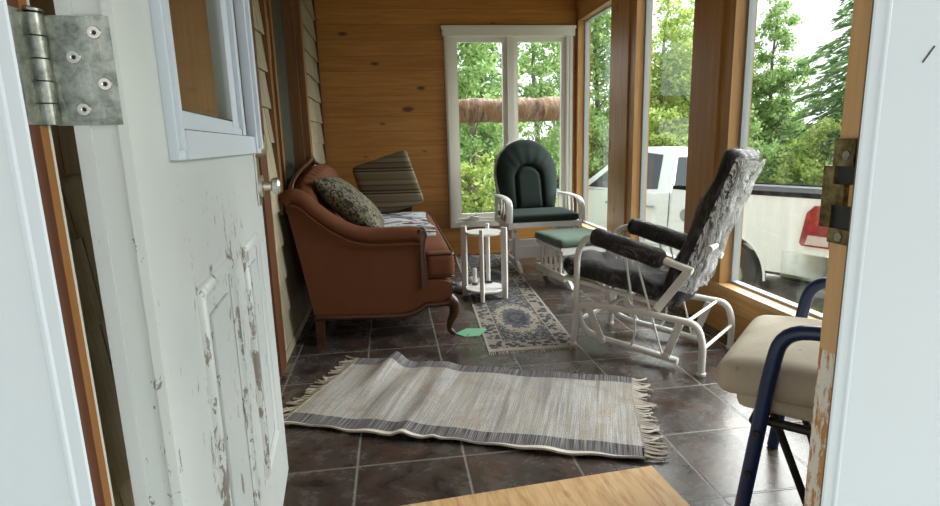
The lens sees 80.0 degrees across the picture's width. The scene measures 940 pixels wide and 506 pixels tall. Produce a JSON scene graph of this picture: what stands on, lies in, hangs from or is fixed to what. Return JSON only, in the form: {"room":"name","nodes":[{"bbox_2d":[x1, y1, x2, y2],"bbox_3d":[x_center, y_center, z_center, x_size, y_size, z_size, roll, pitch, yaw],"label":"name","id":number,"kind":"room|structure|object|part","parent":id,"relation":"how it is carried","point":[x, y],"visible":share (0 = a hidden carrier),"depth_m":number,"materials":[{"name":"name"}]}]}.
{"room":"sunroom","nodes":[
{"label":"sunroom","id":0,"kind":"room"},
{"bbox_2d":[59,0,325,505],"bbox_3d":[-1.100,-0.217,2.886,0.206,3.360,4.840,-3,11,-8],"label":"wall","id":1,"kind":"structure","parent":0,"point":[294,294],"depth_m":1.20,"materials":[{"name":"brown wood"}]},
{"bbox_2d":[29,0,217,175],"bbox_3d":[-0.846,-0.927,1.395,0.032,1.400,1.940,-3,11,-8],"label":"trim","id":2,"kind":"structure","parent":1,"relation":"attached to","point":[189,21],"depth_m":1.69,"materials":[{"name":"brown wood"}]},
{"bbox_2d":[249,0,286,376],"bbox_3d":[-0.969,-0.615,2.509,0.050,2.440,0.140,-3,11,-8],"label":"trim","id":3,"kind":"structure","parent":1,"relation":"attached to","point":[263,165],"depth_m":2.61,"materials":[{"name":"brown wood"}]},
{"bbox_2d":[258,0,313,214],"bbox_3d":[-1.190,-1.067,3.479,0.176,1.520,1.300,-3,11,-8],"label":"window","id":4,"kind":"structure","parent":1,"relation":"in","point":[282,39],"depth_m":3.89,"materials":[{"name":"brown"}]},
{"bbox_3d":[-1.258,-1.113,3.718,0.010,1.360,0.560,-3,11,-8],"label":"pane","id":5,"kind":"part","parent":4,"relation":"part of","materials":[{"name":"grey"}]},
{"bbox_3d":[-1.210,-1.062,3.457,0.130,1.400,1.140,-3,11,-8],"label":"frame","id":6,"kind":"part","parent":4,"relation":"part of","materials":[{"name":"wood"}]},
{"bbox_2d":[279,302,312,377],"bbox_3d":[-0.992,0.511,3.080,0.032,0.050,4.710,-3,11,-8],"label":"baseboard","id":7,"kind":"structure","parent":1,"relation":"attached to","point":[290,348],"depth_m":3.28,"materials":[{"name":"brown wood"}]},
{"bbox_2d":[314,0,575,254],"bbox_3d":[-0.178,-1.139,5.391,2.690,2.580,0.120,-3,11,-8],"label":"wall","id":8,"kind":"structure","parent":0,"point":[381,62],"depth_m":5.18,"materials":[{"name":"orange wood"}]},
{"bbox_2d":[312,0,326,164],"bbox_3d":[-1.356,-1.119,5.148,0.032,2.460,0.030,-3,11,-8],"label":"trim","id":9,"kind":"structure","parent":8,"relation":"attached to","point":[313,1],"depth_m":5.05,"materials":[{"name":"brown wood"}]},
{"bbox_2d":[440,25,575,227],"bbox_3d":[0.382,-1.201,5.424,1.275,1.867,0.168,-3,11,-8],"label":"window","id":10,"kind":"structure","parent":8,"relation":"in","point":[508,36],"depth_m":5.34,"materials":[{"name":"white paint"}]},
{"bbox_3d":[0.038,-0.367,5.481,0.100,0.063,0.058,-3,11,-8],"label":"crank handle","id":11,"kind":"part","parent":10,"relation":"part of","materials":[{"name":"white paint"}]},
{"bbox_3d":[0.108,-1.188,5.415,0.512,1.694,0.045,-3,11,-8],"label":"sash","id":12,"kind":"part","parent":10,"relation":"part of","materials":[{"name":"white paint"}]},
{"bbox_3d":[0.679,-1.219,5.491,0.512,1.694,0.045,-3,11,-8],"label":"sash","id":13,"kind":"part","parent":10,"relation":"part of","materials":[{"name":"white paint"}]},
{"bbox_2d":[280,252,811,505],"bbox_3d":[0.195,0.537,3.271,2.690,0.140,4.980,-3,11,-8],"label":"floor","id":14,"kind":"structure","parent":0,"point":[705,427],"depth_m":2.14,"materials":[{"name":"tile"}]},
{"bbox_2d":[279,155,459,345],"bbox_3d":[-0.672,-0.188,4.021,0.955,1.038,1.976,-3,11,-8],"label":"sofa","id":15,"kind":"object","parent":14,"relation":"on","point":[351,271],"visible":0.73,"depth_m":3.11,"materials":[{"name":"leather"}]},
{"bbox_3d":[-1.102,-0.581,3.885,0.048,0.191,1.775,-3,11,-8],"label":"crest rail","id":16,"kind":"part","parent":15,"relation":"part of","materials":[{"name":"brown leather"}]},
{"bbox_3d":[-0.947,-0.232,3.975,0.344,0.796,1.760,-3,11,-8],"label":"backrest","id":17,"kind":"part","parent":15,"relation":"part of","materials":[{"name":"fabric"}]},
{"bbox_3d":[-0.838,0.432,3.148,0.052,0.171,0.048,-3,11,-8],"label":"leg","id":18,"kind":"part","parent":15,"relation":"part of","materials":[{"name":"brown wood"}]},
{"bbox_2d":[314,176,384,227],"bbox_3d":[-0.713,-0.291,3.380,0.361,0.356,0.475,-3,11,-5],"label":"throw pillow","id":19,"kind":"object","parent":15,"relation":"on","point":[343,198],"visible":0.82,"depth_m":3.19,"materials":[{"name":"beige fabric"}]},
{"bbox_3d":[-0.626,0.008,3.131,0.725,0.702,0.113,-3,11,-8],"label":"panel","id":20,"kind":"part","parent":15,"relation":"part of","materials":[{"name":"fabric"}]},
{"bbox_3d":[-0.609,0.148,4.098,0.780,0.091,1.968,-3,11,-8],"label":"rail","id":21,"kind":"part","parent":15,"relation":"part of","materials":[{"name":"brown wood"}]},
{"bbox_3d":[-0.880,-0.338,4.902,0.725,0.702,0.113,-3,11,-8],"label":"panel","id":22,"kind":"part","parent":15,"relation":"part of","materials":[{"name":"fabric"}]},
{"bbox_2d":[382,211,435,235],"bbox_3d":[-0.540,-0.217,4.160,0.514,0.060,1.320,-3,11,-8],"label":"throw blanket","id":23,"kind":"object","parent":15,"relation":"on","point":[411,218],"visible":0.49,"depth_m":4.26,"materials":[{"name":"white fabric"}]},
{"bbox_2d":[352,150,422,213],"bbox_3d":[-0.683,-0.568,4.668,0.575,0.560,0.266,-3,11,-8],"label":"striped cushion","id":24,"kind":"object","parent":23,"relation":"on","point":[390,182],"visible":0.79,"depth_m":4.60,"materials":[{"name":"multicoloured fabric"}]},
{"bbox_3d":[-0.268,0.021,3.179,0.054,0.334,0.131,-3,11,-8],"label":"arm post","id":25,"kind":"part","parent":15,"relation":"part of","materials":[{"name":"brown wood"}]},
{"bbox_2d":[425,215,449,252],"bbox_3d":[-0.516,-0.103,4.062,0.600,0.177,1.690,-3,11,-8],"label":"seat cushion","id":26,"kind":"object","parent":15,"relation":"on","point":[433,243],"depth_m":3.52,"materials":[{"name":"leather"}]},
{"bbox_3d":[-0.609,0.074,4.084,0.763,0.175,1.920,-3,11,-8],"label":"seat","id":27,"kind":"part","parent":15,"relation":"part of","materials":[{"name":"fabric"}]},
{"bbox_3d":[-0.105,0.351,3.238,0.097,0.251,0.080,-3,11,-8],"label":"leg","id":28,"kind":"part","parent":15,"relation":"part of","materials":[{"name":"brown wood"}]},
{"bbox_2d":[445,328,486,353],"bbox_3d":[-0.060,0.487,3.181,0.138,0.006,0.441,6,14,34],"label":"fly swatter","id":29,"kind":"object","parent":14,"relation":"on","point":[468,332],"visible":1,"depth_m":3.27,"materials":[{"name":"green plastic"}]},
{"bbox_3d":[-0.069,0.501,3.110,0.013,0.006,0.317,3,12,23],"label":"wire handle","id":30,"kind":"part","parent":29,"relation":"part of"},
{"bbox_2d":[283,351,668,460],"bbox_3d":[0.008,0.605,2.412,1.572,0.062,0.761,1,12,13],"label":"rag rug","id":31,"kind":"object","parent":14,"relation":"on","point":[558,412],"visible":0.98,"depth_m":2.32,"materials":[{"name":"beige fabric"}]},
{"bbox_2d":[455,254,579,354],"bbox_3d":[0.221,0.271,4.231,0.492,0.006,2.627,-3,11,-5],"label":"runner rug","id":32,"kind":"object","parent":14,"relation":"on","point":[521,321],"visible":0.84,"depth_m":3.53,"materials":[{"name":"beige fabric"}]},
{"bbox_2d":[452,282,468,291],"bbox_3d":[-0.093,0.247,4.209,0.261,0.067,0.108,5,13,30],"label":"slipper","id":33,"kind":"object","parent":32,"relation":"on","point":[458,288],"visible":0.34,"depth_m":4.16,"materials":[{"name":"grey fabric"}]},
{"bbox_2d":[452,276,484,284],"bbox_3d":[-0.013,0.215,4.360,0.261,0.067,0.108,1,12,12],"label":"slipper","id":34,"kind":"object","parent":32,"relation":"on","point":[471,277],"visible":0.37,"depth_m":4.33,"materials":[{"name":"grey fabric"}]},
{"bbox_2d":[461,223,507,302],"bbox_3d":[0.103,0.063,3.972,0.284,0.508,0.285,-8,13,-29],"label":"side table","id":35,"kind":"object","parent":32,"relation":"on","point":[483,288],"visible":0.99,"depth_m":3.93,"materials":[{"name":"white paint"}]},
{"bbox_3d":[-0.039,0.057,4.020,0.042,0.508,0.028,2,12,18],"label":"leg","id":36,"kind":"part","parent":35,"relation":"part of","materials":[{"name":"white paint"}]},
{"bbox_2d":[472,268,477,285],"bbox_3d":[0.035,0.170,4.056,0.048,0.125,0.047,-3,11,-8],"label":"bottle","id":37,"kind":"object","parent":35,"relation":"on","point":[474,281],"visible":1,"depth_m":4.04,"materials":[{"name":"plastic"}]},
{"bbox_3d":[0.081,0.092,3.828,0.028,0.508,0.042,0,11,9],"label":"leg","id":38,"kind":"part","parent":35,"relation":"part of","materials":[{"name":"white paint"}]},
{"bbox_2d":[465,282,502,293],"bbox_3d":[0.108,0.250,4.010,0.284,0.016,0.284,-3,11,-8],"label":"shelf","id":39,"kind":"object","parent":35,"relation":"attached to","point":[490,288],"depth_m":3.96,"materials":[{"name":"white paint"}]},
{"bbox_3d":[0.132,0.033,4.117,0.028,0.508,0.042,1,11,11],"label":"leg","id":40,"kind":"part","parent":35,"relation":"part of","materials":[{"name":"white paint"}]},
{"bbox_3d":[0.241,0.070,3.914,0.042,0.508,0.028,3,12,23],"label":"leg","id":41,"kind":"part","parent":35,"relation":"part of","materials":[{"name":"white paint"}]},
{"bbox_2d":[493,139,585,273],"bbox_3d":[0.569,-0.455,4.997,0.688,1.110,0.862,-3,11,-9],"label":"glider chair","id":42,"kind":"object","parent":14,"relation":"on","point":[525,176],"visible":0.99,"depth_m":5.09,"materials":[{"name":"green fabric"}]},
{"bbox_3d":[0.242,-0.419,5.146,0.033,0.252,0.045,-3,11,-9],"label":"post","id":43,"kind":"part","parent":42,"relation":"part of","materials":[{"name":"white paint"}]},
{"bbox_3d":[0.284,-0.395,4.862,0.066,0.204,0.590,-3,11,-7],"label":"arm","id":44,"kind":"part","parent":42,"relation":"part of","materials":[{"name":"white paint"}]},
{"bbox_3d":[0.319,-0.198,4.912,0.023,0.075,0.509,-3,11,-9],"label":"rocker arm","id":45,"kind":"part","parent":42,"relation":"part of","materials":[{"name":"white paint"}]},
{"bbox_3d":[0.512,-0.727,5.268,0.583,0.679,0.219,-3,11,-9],"label":"frame","id":46,"kind":"part","parent":42,"relation":"part of","materials":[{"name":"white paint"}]},
{"bbox_2d":[496,139,556,208],"bbox_3d":[0.526,-0.728,5.175,0.570,0.630,0.290,-3,11,-9],"label":"cushion","id":47,"kind":"object","parent":42,"relation":"on","point":[526,174],"depth_m":5.12,"materials":[{"name":"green fabric"}]},
{"bbox_2d":[498,207,578,222],"bbox_3d":[0.590,-0.343,4.895,0.610,0.072,0.500,-3,11,-9],"label":"seat cushion","id":48,"kind":"object","parent":42,"relation":"on","point":[519,214],"depth_m":4.69,"materials":[{"name":"green fabric"}]},
{"bbox_3d":[0.588,-0.286,4.936,0.630,0.053,0.562,-3,11,-9],"label":"seat frame","id":49,"kind":"part","parent":42,"relation":"part of","materials":[{"name":"white paint"}]},
{"bbox_3d":[0.839,-0.453,5.236,0.033,0.252,0.045,-3,11,-9],"label":"post","id":50,"kind":"part","parent":42,"relation":"part of","materials":[{"name":"white paint"}]},
{"bbox_3d":[0.859,-0.230,4.993,0.023,0.075,0.509,-3,11,-9],"label":"rocker arm","id":51,"kind":"part","parent":42,"relation":"part of","materials":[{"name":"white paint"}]},
{"bbox_3d":[0.885,-0.430,4.952,0.066,0.204,0.590,-4,11,-10],"label":"arm","id":52,"kind":"part","parent":42,"relation":"part of","materials":[{"name":"white paint"}]},
{"bbox_2d":[402,466,689,505],"bbox_3d":[0.074,0.849,1.322,1.300,0.015,0.900,-4,11,-12],"label":"plywood sheet","id":53,"kind":"object","parent":14,"relation":"on","point":[641,486],"visible":1,"depth_m":1.75,"materials":[{"name":"brown wood"}]},
{"bbox_2d":[535,227,605,290],"bbox_3d":[0.805,0.027,4.368,0.460,0.396,0.526,-5,12,-16],"label":"ottoman","id":54,"kind":"object","parent":14,"relation":"on","point":[566,241],"visible":0.65,"depth_m":4.22,"materials":[{"name":"green fabric"}]},
{"bbox_3d":[0.802,-0.063,4.350,0.430,0.053,0.450,-5,12,-16],"label":"pad frame","id":55,"kind":"part","parent":54,"relation":"part of","materials":[{"name":"white paint"}]},
{"bbox_2d":[562,147,765,377],"bbox_3d":[0.964,-0.015,2.893,0.959,1.047,0.529,8,15,40],"label":"glider chair","id":56,"kind":"object","parent":14,"relation":"on","point":[699,253],"visible":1,"depth_m":2.76,"materials":[{"name":"grey metal"}]},
{"bbox_2d":[563,250,668,298],"bbox_3d":[0.817,0.100,3.030,0.574,0.177,0.320,8,15,40],"label":"seat cushion","id":57,"kind":"object","parent":56,"relation":"on","point":[608,268],"depth_m":2.93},
{"bbox_3d":[0.805,0.239,2.811,0.077,0.502,0.030,8,15,40],"label":"arm rod","id":58,"kind":"part","parent":56,"relation":"part of","materials":[{"name":"white metal"}]},
{"bbox_3d":[0.882,0.257,2.748,0.172,0.499,0.028,8,15,40],"label":"arm rod","id":59,"kind":"part","parent":56,"relation":"part of","materials":[{"name":"white metal"}]},
{"bbox_3d":[1.056,0.174,3.103,0.042,0.502,0.082,-7,12,-25],"label":"arm rod","id":60,"kind":"part","parent":56,"relation":"part of","materials":[{"name":"white metal"}]},
{"bbox_3d":[1.146,0.191,3.042,0.024,0.499,0.179,-9,13,-31],"label":"arm rod","id":61,"kind":"part","parent":56,"relation":"part of","materials":[{"name":"white metal"}]},
{"bbox_2d":[661,147,759,307],"bbox_3d":[1.137,-0.111,2.686,0.374,0.770,0.300,8,15,40],"label":"cushion","id":62,"kind":"object","parent":56,"relation":"on","point":[714,213],"depth_m":2.57,"materials":[{"name":"grey fabric"}]},
{"bbox_3d":[1.088,-0.025,2.510,0.032,0.032,0.092,8,15,40],"label":"recline knob","id":63,"kind":"part","parent":56,"relation":"part of","materials":[{"name":"white plastic"}]},
{"bbox_2d":[715,277,825,505],"bbox_3d":[1.072,0.296,1.553,0.629,0.950,0.617,7,14,36],"label":"armchair","id":64,"kind":"object","parent":14,"relation":"on","point":[771,368],"visible":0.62,"depth_m":1.48,"materials":[{"name":"beige fabric"}]},
{"bbox_2d":[715,315,821,408],"bbox_3d":[1.046,0.308,1.578,0.560,0.132,0.530,7,14,36],"label":"seat cushion","id":65,"kind":"object","parent":64,"relation":"on","point":[739,372],"depth_m":1.51,"materials":[{"name":"beige fabric"}]},
{"bbox_2d":[737,394,812,421],"bbox_3d":[1.060,0.378,1.583,0.470,0.050,0.505,7,14,36],"label":"cushion","id":66,"kind":"object","parent":64,"relation":"on","point":[783,406],"depth_m":1.45,"materials":[{"name":"beige fabric"}]},
{"bbox_3d":[1.078,0.413,1.577,0.423,0.030,0.575,7,14,36],"label":"seat frame","id":67,"kind":"part","parent":64,"relation":"part of","materials":[{"name":"black metal"}]},
{"bbox_2d":[576,0,610,21],"bbox_3d":[1.391,-1.875,2.973,0.120,0.280,4.740,-3,11,-8],"label":"beam","id":68,"kind":"structure","parent":0,"point":[585,9],"depth_m":4.99,"materials":[{"name":"orange wood"}]},
{"bbox_2d":[574,225,778,339],"bbox_3d":[1.454,0.348,3.415,0.120,0.385,4.740,-3,11,-8],"label":"wall","id":69,"kind":"structure","parent":0,"point":[744,311],"depth_m":3.15,"materials":[{"name":"orange wood"}]},
{"bbox_2d":[583,5,610,230],"bbox_3d":[1.181,-1.164,5.036,0.040,1.908,0.820,-3,11,-8],"label":"window","id":70,"kind":"structure","parent":69,"relation":"in","point":[587,22],"depth_m":5.38,"materials":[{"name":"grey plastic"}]},
{"bbox_2d":[638,0,675,258],"bbox_3d":[1.360,-0.921,3.792,0.040,1.908,0.800,-3,11,-8],"label":"window frame","id":71,"kind":"structure","parent":69,"relation":"in","point":[648,13],"depth_m":4.15,"materials":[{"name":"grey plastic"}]},
{"bbox_2d":[575,223,819,319],"bbox_3d":[1.442,0.147,3.374,0.132,0.027,4.740,-3,11,-8],"label":"sill","id":72,"kind":"structure","parent":69,"relation":"on","point":[763,302],"depth_m":2.89,"materials":[{"name":"brown wood"}]},
{"bbox_2d":[575,21,590,222],"bbox_3d":[1.095,-1.246,5.460,0.120,1.908,0.060,-3,11,-8],"label":"post","id":73,"kind":"object","parent":72,"relation":"on","point":[580,25],"visible":0.5,"depth_m":5.41,"materials":[{"name":"orange wood"}]},
{"bbox_2d":[607,0,652,243],"bbox_3d":[1.239,-1.040,4.405,0.134,1.908,0.470,-3,11,-8],"label":"post","id":74,"kind":"object","parent":72,"relation":"on","point":[627,16],"visible":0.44,"depth_m":4.29,"materials":[{"name":"orange wood"}]},
{"bbox_2d":[684,0,757,282],"bbox_3d":[1.413,-0.805,3.200,0.134,1.908,0.410,-3,11,-8],"label":"post","id":75,"kind":"object","parent":72,"relation":"on","point":[719,29],"visible":0.5,"depth_m":3.13,"materials":[{"name":"orange wood"}]},
{"bbox_2d":[730,0,822,319],"bbox_3d":[1.571,-0.634,2.320,0.040,1.908,1.410,-3,11,-8],"label":"window frame","id":76,"kind":"structure","parent":69,"relation":"in","point":[752,4],"depth_m":2.97,"materials":[{"name":"grey plastic"}]},
{"bbox_3d":[0.510,0.162,0.753,2.690,3.360,0.100,-3,11,-8],"label":"wall","id":77,"kind":"structure","parent":0,"visible":0},
{"bbox_2d":[0,0,95,505],"bbox_3d":[-0.810,-0.086,0.419,0.916,2.650,0.076,-3,11,-8],"label":"trim","id":78,"kind":"structure","parent":77,"relation":"attached to","point":[44,462],"depth_m":0.48,"materials":[{"name":"white paint"}]},
{"bbox_2d":[6,0,114,505],"bbox_3d":[-0.394,-0.084,0.479,0.045,2.600,0.053,-3,11,-8],"label":"trim","id":79,"kind":"structure","parent":77,"relation":"attached to","point":[41,136],"depth_m":0.52,"materials":[{"name":"brown wood"}]},
{"bbox_2d":[7,0,288,505],"bbox_3d":[-0.420,-0.330,0.870,0.097,2.030,0.917,-4,11,-11],"label":"door","id":80,"kind":"structure","parent":77,"relation":"in","point":[173,193],"depth_m":0.63,"materials":[{"name":"white paint"}]},
{"bbox_3d":[-0.424,-0.685,0.867,0.025,1.052,0.669,-4,12,-13],"label":"light frame","id":81,"kind":"part","parent":80,"relation":"part of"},
{"bbox_3d":[-0.436,-0.679,0.840,0.030,0.982,0.561,-4,12,-13],"label":"sash","id":82,"kind":"part","parent":80,"relation":"part of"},
{"bbox_3d":[-0.366,0.301,0.882,0.011,0.565,0.230,-4,12,-12],"label":"panel moulding","id":83,"kind":"part","parent":80,"relation":"part of","materials":[{"name":"white paint"}]},
{"bbox_3d":[-0.499,-0.206,1.309,0.006,0.190,0.050,-4,12,-12],"label":"lock plate","id":84,"kind":"part","parent":80,"relation":"part of","materials":[{"name":"silver metal"}]},
{"bbox_3d":[-0.442,0.209,1.194,0.011,0.488,0.195,-4,12,-13],"label":"panel moulding","id":85,"kind":"part","parent":80,"relation":"part of","materials":[{"name":"white paint"}]},
{"bbox_3d":[-0.473,-0.159,1.324,0.047,0.052,0.052,-4,12,-13],"label":"knob","id":86,"kind":"part","parent":80,"relation":"part of","materials":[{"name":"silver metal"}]},
{"bbox_2d":[804,0,873,505],"bbox_3d":[0.492,-0.138,0.624,0.166,2.600,0.048,-3,11,-8],"label":"trim","id":87,"kind":"structure","parent":77,"relation":"attached to","point":[838,185],"depth_m":0.64,"materials":[{"name":"brown wood"}]},
{"bbox_3d":[0.414,-0.069,0.629,0.006,0.117,0.043,-3,11,-8],"label":"strike plate","id":88,"kind":"part","parent":87,"relation":"part of","materials":[{"name":"gold metal"}]},
{"bbox_2d":[821,0,939,505],"bbox_3d":[0.893,-0.179,0.646,1.043,2.650,0.076,-3,11,-8],"label":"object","id":89,"kind":"structure","parent":77,"relation":"attached to","point":[883,444],"depth_m":0.58,"materials":[{"name":"white paint"}]},
{"label":"outside","id":90,"kind":"structure","parent":0,"visible":0},
{"bbox_2d":[762,273,824,313],"bbox_3d":[3.260,-0.618,13.209,60.000,0.100,55.000,-3,11,-8],"label":"ground","id":91,"kind":"structure","parent":90,"point":[792,291],"depth_m":7.43,"materials":[{"name":"grey asphalt"}]},
{"bbox_2d":[460,150,499,213],"bbox_3d":[-0.033,-0.521,8.348,1.267,1.992,1.477,1,12,14],"label":"bush","id":92,"kind":"object","parent":91,"relation":"on","point":[478,202],"visible":0.31,"depth_m":8.04,"materials":[{"name":"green plant"}]},
{"bbox_2d":[459,43,500,207],"bbox_3d":[0.262,-3.108,13.318,2.373,5.223,2.657,-3,11,-8],"label":"spruce","id":93,"kind":"object","parent":91,"relation":"on","point":[484,136],"visible":0.04,"depth_m":13.04,"materials":[{"name":"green plant"}]},
{"bbox_2d":[457,43,534,211],"bbox_3d":[0.132,-2.559,9.509,1.858,5.526,2.094,-3,11,-8],"label":"birch","id":94,"kind":"object","parent":91,"relation":"on","point":[476,58],"visible":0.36,"depth_m":9.19,"materials":[{"name":"green plant"}]},
{"bbox_2d":[459,96,559,123],"bbox_3d":[0.234,-0.384,6.132,1.820,2.547,0.264,-3,11,-8],"label":"log rail","id":95,"kind":"object","parent":91,"relation":"on","point":[471,110],"visible":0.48,"depth_m":5.85,"materials":[{"name":"brown wood"}]},
{"bbox_2d":[484,43,559,188],"bbox_3d":[1.349,-3.079,11.607,2.336,5.660,2.138,-3,11,-8],"label":"birch","id":96,"kind":"object","parent":91,"relation":"on","point":[542,89],"visible":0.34,"depth_m":11.23,"materials":[{"name":"green plant"}]},
{"bbox_2d":[556,111,608,179],"bbox_3d":[2.787,-1.889,12.926,1.871,2.734,1.938,6,14,33],"label":"bush","id":97,"kind":"object","parent":91,"relation":"on","point":[597,160],"visible":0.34,"depth_m":12.49,"materials":[{"name":"green plant"}]},
{"bbox_2d":[536,9,659,165],"bbox_3d":[3.107,-4.358,13.805,3.100,7.218,2.950,-3,11,-8],"label":"birch","id":98,"kind":"object","parent":91,"relation":"on","point":[600,69],"visible":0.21,"depth_m":13.43,"materials":[{"name":"green plant"}]},
{"bbox_2d":[460,50,840,204],"bbox_3d":[7.152,-3.280,14.613,26.642,4.716,7.060,4,12,25],"label":"forest edge","id":99,"kind":"object","parent":91,"relation":"on","point":[680,85],"visible":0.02,"depth_m":16.19,"materials":[{"name":"green plant"}]},
{"bbox_2d":[648,107,687,146],"bbox_3d":[4.194,-1.788,12.199,1.819,2.742,2.083,-3,11,-8],"label":"bush","id":100,"kind":"object","parent":91,"relation":"on","point":[656,125],"visible":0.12,"depth_m":12.00,"materials":[{"name":"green plant"}]},
{"bbox_2d":[649,0,693,145],"bbox_3d":[5.311,-3.988,14.995,3.124,5.908,2.887,-7,12,-24],"label":"tree","id":101,"kind":"object","parent":91,"relation":"on","point":[670,77],"visible":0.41,"depth_m":14.51,"materials":[{"name":"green plant"}]},
{"bbox_2d":[663,0,694,144],"bbox_3d":[6.628,-4.532,16.112,2.512,6.464,2.725,-3,11,-8],"label":"birch","id":102,"kind":"object","parent":91,"relation":"on","point":[692,1],"visible":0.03,"depth_m":15.85,"materials":[{"name":"green plant"}]},
{"bbox_2d":[555,146,829,289],"bbox_3d":[3.056,-0.625,8.545,2.185,2.005,5.805,-9,13,-31],"label":"pickup truck","id":103,"kind":"object","parent":91,"relation":"on","point":[782,235],"visible":0.33,"depth_m":6.52,"materials":[{"name":"white paint"}]},
{"bbox_3d":[2.782,-0.487,7.240,0.005,0.170,0.170,-6,12,-32],"label":"filler door","id":104,"kind":"part","parent":103,"relation":"part of","materials":[{"name":"white metal"}]},
{"bbox_2d":[799,206,829,249],"bbox_3d":[3.687,-0.276,5.891,0.140,0.440,0.340,-8,13,-31],"label":"tail lamp","id":105,"kind":"object","parent":103,"relation":"attached to","point":[812,236],"depth_m":5.91,"materials":[{"name":"red plastic"}]},
{"bbox_2d":[748,103,786,183],"bbox_3d":[5.734,-1.828,11.869,1.901,2.865,2.043,-3,11,-8],"label":"bush","id":106,"kind":"object","parent":91,"relation":"on","point":[772,150],"visible":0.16,"depth_m":11.33,"materials":[{"name":"green plant"}]},
{"bbox_2d":[749,0,821,182],"bbox_3d":[7.839,-3.858,14.402,2.231,5.742,2.186,-6,12,-21],"label":"tree","id":107,"kind":"object","parent":91,"relation":"on","point":[764,85],"visible":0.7,"depth_m":14.02,"materials":[{"name":"green plant"}]},
{"bbox_2d":[767,117,841,184],"bbox_3d":[7.052,-1.496,11.221,2.091,2.397,1.941,-3,11,-8],"label":"bush","id":108,"kind":"object","parent":91,"relation":"on","point":[811,171],"visible":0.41,"depth_m":11.10,"materials":[{"name":"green plant"}]},
{"bbox_2d":[760,0,853,184],"bbox_3d":[8.477,-4.293,11.734,4.361,7.806,4.634,-3,11,-8],"label":"spruce","id":109,"kind":"object","parent":91,"relation":"on","point":[836,98],"visible":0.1,"depth_m":12.10,"materials":[{"name":"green plant"}]},
{"bbox_2d":[812,93,842,127],"bbox_3d":[10.036,-2.776,15.510,2.720,3.311,2.528,-3,11,-8],"label":"spruce","id":110,"kind":"object","parent":91,"relation":"on","point":[828,110],"visible":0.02,"depth_m":15.27,"materials":[{"name":"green plant"}]}
]}

